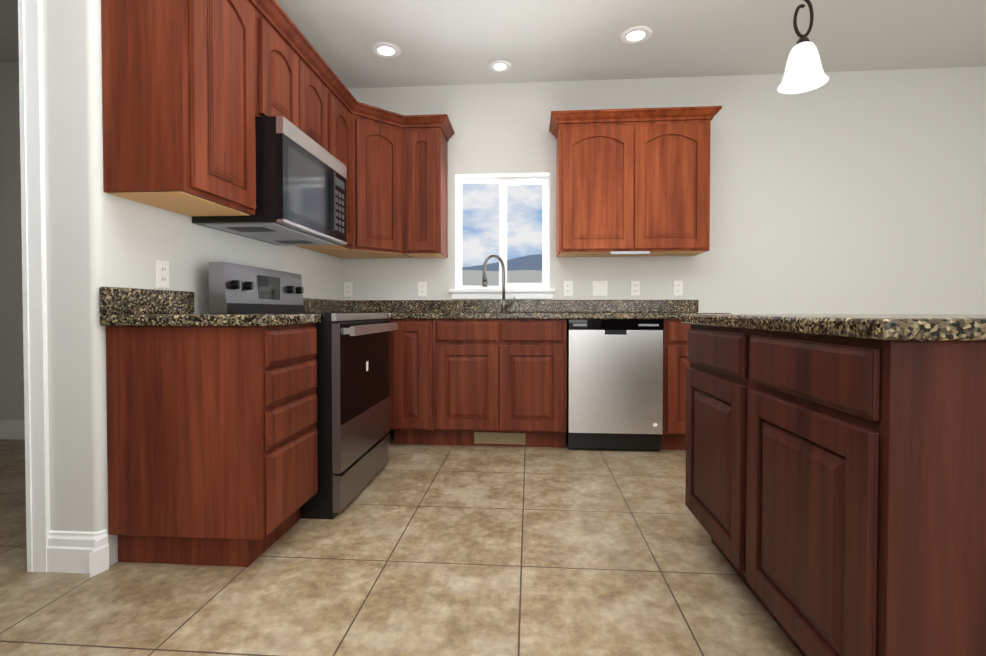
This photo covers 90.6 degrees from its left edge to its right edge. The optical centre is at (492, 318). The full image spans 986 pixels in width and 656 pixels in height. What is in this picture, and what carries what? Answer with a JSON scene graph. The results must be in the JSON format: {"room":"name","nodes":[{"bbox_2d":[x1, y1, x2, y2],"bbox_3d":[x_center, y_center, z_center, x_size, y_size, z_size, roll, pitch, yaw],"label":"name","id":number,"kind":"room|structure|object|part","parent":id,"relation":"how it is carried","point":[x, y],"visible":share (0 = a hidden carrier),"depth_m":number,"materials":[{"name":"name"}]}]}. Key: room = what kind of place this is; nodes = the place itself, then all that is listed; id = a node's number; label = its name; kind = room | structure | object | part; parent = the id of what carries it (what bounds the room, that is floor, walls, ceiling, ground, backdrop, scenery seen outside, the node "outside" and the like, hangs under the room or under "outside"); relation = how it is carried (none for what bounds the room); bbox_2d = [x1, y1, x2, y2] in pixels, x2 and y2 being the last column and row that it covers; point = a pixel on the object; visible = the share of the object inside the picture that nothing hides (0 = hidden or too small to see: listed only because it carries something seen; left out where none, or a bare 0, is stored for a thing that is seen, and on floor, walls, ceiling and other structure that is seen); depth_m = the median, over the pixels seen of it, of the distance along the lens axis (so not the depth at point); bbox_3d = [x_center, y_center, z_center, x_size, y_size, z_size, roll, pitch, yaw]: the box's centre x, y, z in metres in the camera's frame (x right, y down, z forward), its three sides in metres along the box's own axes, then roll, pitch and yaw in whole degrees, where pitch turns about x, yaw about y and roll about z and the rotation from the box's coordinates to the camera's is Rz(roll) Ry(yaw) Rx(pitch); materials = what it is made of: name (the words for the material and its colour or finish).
{"room":"kitchen","nodes":[
{"label":"kitchen","id":0,"kind":"room"},
{"bbox_2d":[0,61,24,419],"bbox_3d":[-2.756,-0.489,3.535,2.589,2.720,0.130,0,1,4],"label":"wall","id":1,"kind":"structure","parent":0,"point":[11,360],"depth_m":3.52,"materials":[{"name":"grey paint"}]},
{"bbox_2d":[0,419,24,439],"bbox_3d":[-2.761,0.802,3.483,2.589,0.140,0.014,0,1,4],"label":"baseboard","id":2,"kind":"structure","parent":1,"relation":"attached to","point":[12,429],"depth_m":3.53,"materials":[{"name":"white"}]},
{"bbox_2d":[42,0,341,566],"bbox_3d":[-1.411,-0.478,2.843,0.195,2.720,2.250,0,1,4],"label":"wall","id":3,"kind":"structure","parent":0,"point":[97,237],"depth_m":1.73,"materials":[{"name":"grey paint"}]},
{"bbox_2d":[18,0,49,571],"bbox_3d":[-1.619,-0.161,1.785,0.070,2.120,0.140,0,1,4],"label":"door frame","id":4,"kind":"structure","parent":3,"relation":"attached to","point":[31,102],"depth_m":1.72,"materials":[{"name":"white wood"}]},
{"bbox_2d":[47,529,108,577],"bbox_3d":[-1.487,0.829,1.737,0.206,0.143,0.070,0,1,4],"label":"baseboard","id":5,"kind":"structure","parent":3,"relation":"attached to","point":[77,552],"depth_m":1.73,"materials":[{"name":"white wood"}]},
{"bbox_2d":[156,260,168,287],"bbox_3d":[-1.370,-0.186,2.025,0.007,0.115,0.070,0,1,4],"label":"electrical outlet","id":6,"kind":"object","parent":3,"relation":"attached to","point":[162,273],"visible":1,"depth_m":2.02,"materials":[{"name":"white plastic"}]},
{"bbox_2d":[101,0,255,215],"bbox_3d":[-1.214,-0.916,1.948,0.325,0.924,0.449,0,1,4],"label":"upper cabinet","id":7,"kind":"object","parent":3,"relation":"attached to","point":[178,96],"visible":1,"depth_m":1.74,"materials":[{"name":"brown wood"}]},
{"bbox_2d":[253,6,327,150],"bbox_3d":[-1.169,-1.149,2.550,0.325,0.479,0.764,0,1,4],"label":"upper cabinet","id":8,"kind":"object","parent":3,"relation":"attached to","point":[290,86],"visible":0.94,"depth_m":2.40,"materials":[{"name":"brown wood"}]},
{"bbox_2d":[192,116,346,245],"bbox_3d":[-1.104,-0.669,2.553,0.452,0.473,0.753,0,1,4],"label":"microwave","id":9,"kind":"object","parent":8,"relation":"attached to","point":[301,177],"visible":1,"depth_m":2.32,"materials":[{"name":"black metal"}]},
{"bbox_2d":[294,87,352,249],"bbox_3d":[-1.125,-0.936,3.142,0.325,0.924,0.414,0,1,4],"label":"upper cabinet","id":10,"kind":"object","parent":3,"relation":"attached to","point":[340,131],"visible":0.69,"depth_m":3.17,"materials":[{"name":"brown wood"}]},
{"bbox_2d":[0,435,801,655],"bbox_3d":[0.641,0.944,0.622,9.800,0.050,6.820,0,1,4],"label":"floor","id":11,"kind":"structure","parent":0,"point":[432,550],"depth_m":1.68,"materials":[{"name":"tile"}]},
{"bbox_2d":[106,323,317,566],"bbox_3d":[-1.077,0.459,1.959,0.599,0.875,0.446,0,1,4],"label":"base cabinet","id":12,"kind":"object","parent":11,"relation":"on","point":[212,455],"visible":0.96,"depth_m":1.74,"materials":[{"name":"brown wood"}]},
{"bbox_2d":[99,286,320,325],"bbox_3d":[-1.075,-0.049,1.937,0.606,0.140,0.475,0,1,4],"label":"countertop","id":13,"kind":"structure","parent":12,"relation":"on","point":[119,306],"depth_m":1.78,"materials":[{"name":"stone"}]},
{"bbox_2d":[209,262,397,519],"bbox_3d":[-0.921,0.312,2.556,0.665,1.150,0.759,0,1,4],"label":"range","id":14,"kind":"object","parent":11,"relation":"on","point":[352,389],"visible":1,"depth_m":2.30,"materials":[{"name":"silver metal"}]},
{"bbox_2d":[383,319,393,436],"bbox_3d":[-0.977,0.435,3.451,0.578,0.875,0.999,0,1,4],"label":"base cabinet","id":15,"kind":"object","parent":11,"relation":"on","point":[391,432],"depth_m":3.31,"materials":[{"name":"brown wood"}]},
{"bbox_2d":[303,298,730,318],"bbox_3d":[0.138,-0.072,3.358,2.813,0.140,1.000,0,1,4],"label":"countertop","id":16,"kind":"structure","parent":15,"relation":"on","point":[537,309],"depth_m":3.78,"materials":[{"name":"stone"}]},
{"bbox_2d":[482,254,514,312],"bbox_3d":[0.046,-0.263,3.609,0.237,0.431,0.213,0,1,4],"label":"faucet","id":17,"kind":"object","parent":16,"relation":"on","point":[504,304],"visible":1,"depth_m":3.67,"materials":[{"name":"silver metal"}]},
{"bbox_2d":[391,319,434,444],"bbox_3d":[-0.531,0.432,3.601,0.286,0.875,0.628,0,1,4],"label":"base cabinet","id":18,"kind":"object","parent":11,"relation":"on","point":[411,381],"visible":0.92,"depth_m":3.29,"materials":[{"name":"brown wood"}]},
{"bbox_2d":[433,319,566,447],"bbox_3d":[0.062,0.433,3.557,0.899,0.875,0.628,0,1,4],"label":"base cabinet","id":19,"kind":"object","parent":11,"relation":"on","point":[501,375],"visible":1,"depth_m":3.25,"materials":[{"name":"brown wood"}]},
{"bbox_2d":[474,432,524,444],"bbox_3d":[0.046,0.817,3.340,0.350,0.078,0.011,0,1,4],"label":"air vent register","id":20,"kind":"object","parent":19,"relation":"attached to","point":[496,438],"visible":1,"depth_m":3.34,"materials":[{"name":"brown metal"}]},
{"bbox_2d":[566,319,662,450],"bbox_3d":[0.822,0.434,3.480,0.604,0.868,0.597,0,1,4],"label":"dishwasher","id":21,"kind":"object","parent":11,"relation":"on","point":[614,384],"visible":1,"depth_m":3.19,"materials":[{"name":"silver metal"}]},
{"bbox_2d":[658,319,689,449],"bbox_3d":[1.335,0.434,3.462,0.400,0.875,0.628,0,1,4],"label":"base cabinet","id":22,"kind":"object","parent":11,"relation":"on","point":[676,362],"visible":0.33,"depth_m":3.16,"materials":[{"name":"brown wood"}]},
{"bbox_2d":[685,324,775,621],"bbox_3d":[1.081,0.463,1.711,0.628,0.875,0.557,0,1,4],"label":"base cabinet","id":23,"kind":"object","parent":11,"relation":"on","point":[718,382],"visible":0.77,"depth_m":1.65,"materials":[{"name":"brown wood"}]},
{"bbox_2d":[681,314,985,340],"bbox_3d":[1.252,0.010,1.411,1.030,0.040,1.175,0,1,4],"label":"countertop","id":24,"kind":"structure","parent":23,"relation":"on","point":[928,327],"depth_m":0.98,"materials":[{"name":"stone"}]},
{"bbox_2d":[746,330,985,655],"bbox_3d":[1.039,0.472,1.155,0.628,0.875,0.558,0,1,4],"label":"base cabinet","id":25,"kind":"object","parent":11,"relation":"on","point":[866,503],"visible":1,"depth_m":0.92,"materials":[{"name":"brown wood"}]},
{"bbox_2d":[0,0,985,88],"bbox_3d":[0.641,-1.826,0.576,9.800,0.050,6.820,0,1,4],"label":"ceiling","id":26,"kind":"structure","parent":0,"point":[451,42],"depth_m":3.18,"materials":[{"name":"white paint"}]},
{"bbox_2d":[371,42,400,57],"bbox_3d":[-0.733,-1.840,3.346,0.198,0.012,0.198,0,1,4],"label":"recessed light","id":27,"kind":"object","parent":26,"relation":"in","point":[385,50],"visible":1,"depth_m":3.33,"materials":[{"name":"white"}]},
{"bbox_2d":[489,60,510,71],"bbox_3d":[0.051,-1.844,3.563,0.164,0.012,0.164,0,1,4],"label":"recessed light","id":28,"kind":"object","parent":26,"relation":"in","point":[499,66],"visible":1,"depth_m":3.55,"materials":[{"name":"white"}]},
{"bbox_2d":[620,26,651,43],"bbox_3d":[0.927,-1.837,3.162,0.198,0.012,0.198,0,1,4],"label":"recessed light","id":29,"kind":"object","parent":26,"relation":"in","point":[635,34],"visible":1,"depth_m":3.15,"materials":[{"name":"white"}]},
{"bbox_2d":[777,0,828,93],"bbox_3d":[1.153,-1.347,1.809,0.164,0.948,0.164,0,1,4],"label":"pendant light","id":30,"kind":"object","parent":26,"relation":"hanging from","point":[804,72],"visible":1,"depth_m":1.80,"materials":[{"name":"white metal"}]},
{"bbox_3d":[1.153,-0.947,1.816,0.164,0.148,0.164,0,1,4],"label":"lamp shade","id":31,"kind":"part","parent":30,"relation":"part of","materials":[{"name":"white glass"}]},
{"bbox_2d":[342,67,985,314],"bbox_3d":[2.179,-0.494,3.803,7.210,2.720,0.200,0,1,4],"label":"wall","id":32,"kind":"structure","parent":0,"point":[853,192],"depth_m":3.69,"materials":[{"name":"grey paint"}]},
{"bbox_2d":[344,282,351,295],"bbox_3d":[-1.175,-0.241,3.953,0.070,0.115,0.007,0,1,4],"label":"electrical outlet","id":33,"kind":"object","parent":32,"relation":"attached to","point":[347,288],"visible":1,"depth_m":3.95,"materials":[{"name":"white plastic"}]},
{"bbox_2d":[313,114,411,258],"bbox_3d":[-0.956,-0.944,3.632,0.588,0.924,0.588,0,1,4],"label":"upper cabinet","id":34,"kind":"object","parent":32,"relation":"attached to","point":[377,189],"visible":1,"depth_m":3.45,"materials":[{"name":"brown wood"}]},
{"bbox_2d":[248,0,454,140],"bbox_3d":[-0.850,-1.428,2.770,0.925,0.070,2.275,0,1,4],"label":"crown molding","id":35,"kind":"structure","parent":34,"relation":"attached to","point":[278,20],"depth_m":2.92,"materials":[{"name":"brown wood"}]},
{"bbox_2d":[418,282,426,295],"bbox_3d":[-0.567,-0.240,3.908,0.070,0.115,0.007,0,1,4],"label":"electrical outlet","id":36,"kind":"object","parent":32,"relation":"attached to","point":[422,288],"visible":1,"depth_m":3.91,"materials":[{"name":"white plastic"}]},
{"bbox_2d":[403,127,447,257],"bbox_3d":[-0.513,-0.946,3.731,0.280,0.924,0.325,0,1,4],"label":"upper cabinet","id":37,"kind":"object","parent":32,"relation":"attached to","point":[425,192],"visible":1,"depth_m":3.58,"materials":[{"name":"brown wood"}]},
{"bbox_2d":[449,172,554,298],"bbox_3d":[0.074,-0.656,3.890,0.830,0.991,0.135,0,1,4],"label":"window frame","id":38,"kind":"structure","parent":32,"relation":"attached to","point":[497,293],"depth_m":3.86,"materials":[{"name":"white wood"}]},
{"bbox_2d":[457,176,548,288],"bbox_3d":[0.081,-0.694,3.975,0.750,0.915,0.062,0,1,4],"label":"window","id":39,"kind":"structure","parent":32,"relation":"in","point":[503,182],"depth_m":3.95,"materials":[{"name":"white plastic"}]},
{"bbox_2d":[564,281,572,295],"bbox_3d":[0.590,-0.239,3.821,0.070,0.115,0.007,0,1,4],"label":"electrical outlet","id":40,"kind":"object","parent":32,"relation":"attached to","point":[568,288],"visible":1,"depth_m":3.82,"materials":[{"name":"white plastic"}]},
{"bbox_2d":[592,281,606,295],"bbox_3d":[0.834,-0.239,3.802,0.116,0.115,0.010,0,1,4],"label":"light switch","id":41,"kind":"object","parent":32,"relation":"attached to","point":[599,288],"visible":1,"depth_m":3.80,"materials":[{"name":"white plastic"}]},
{"bbox_2d":[549,106,721,256],"bbox_3d":[1.012,-0.979,3.599,1.176,0.995,0.361,0,1,4],"label":"upper cabinet","id":42,"kind":"object","parent":32,"relation":"attached to","point":[632,186],"depth_m":3.46,"materials":[{"name":"brown wood"}]},
{"bbox_2d":[610,251,649,254],"bbox_3d":[0.970,-0.470,3.462,0.270,0.017,0.039,0,1,4],"label":"under-cabinet light","id":43,"kind":"object","parent":42,"relation":"attached to","point":[628,252],"visible":0.93,"depth_m":3.44,"materials":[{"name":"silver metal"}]},
{"bbox_3d":[1.012,-1.441,3.591,1.176,0.070,0.360,0,1,4],"label":"crown molding","id":44,"kind":"part","parent":42,"relation":"part of","materials":[{"name":"brown wood"}]},
{"bbox_2d":[631,281,639,295],"bbox_3d":[1.105,-0.238,3.783,0.070,0.115,0.007,0,1,4],"label":"electrical outlet","id":45,"kind":"object","parent":32,"relation":"attached to","point":[635,288],"visible":1,"depth_m":3.78,"materials":[{"name":"white plastic"}]},
{"bbox_2d":[673,281,682,295],"bbox_3d":[1.428,-0.238,3.759,0.070,0.115,0.007,0,1,4],"label":"electrical outlet","id":46,"kind":"object","parent":32,"relation":"attached to","point":[677,288],"visible":1,"depth_m":3.76,"materials":[{"name":"white plastic"}]},
{"label":"outside","id":47,"kind":"structure","parent":0,"visible":0},
{"bbox_2d":[462,183,541,266],"bbox_3d":[0.854,-2.283,12.823,18.000,12.000,0.050,0,1,4],"label":"sky","id":48,"kind":"structure","parent":47,"point":[480,223],"depth_m":12.85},
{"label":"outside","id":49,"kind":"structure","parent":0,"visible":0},
{"bbox_2d":[462,254,541,285],"bbox_3d":[0.819,1.034,12.414,18.000,5.380,0.320,0,1,4],"label":"mountains","id":50,"kind":"structure","parent":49,"point":[526,269],"depth_m":12.32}
]}

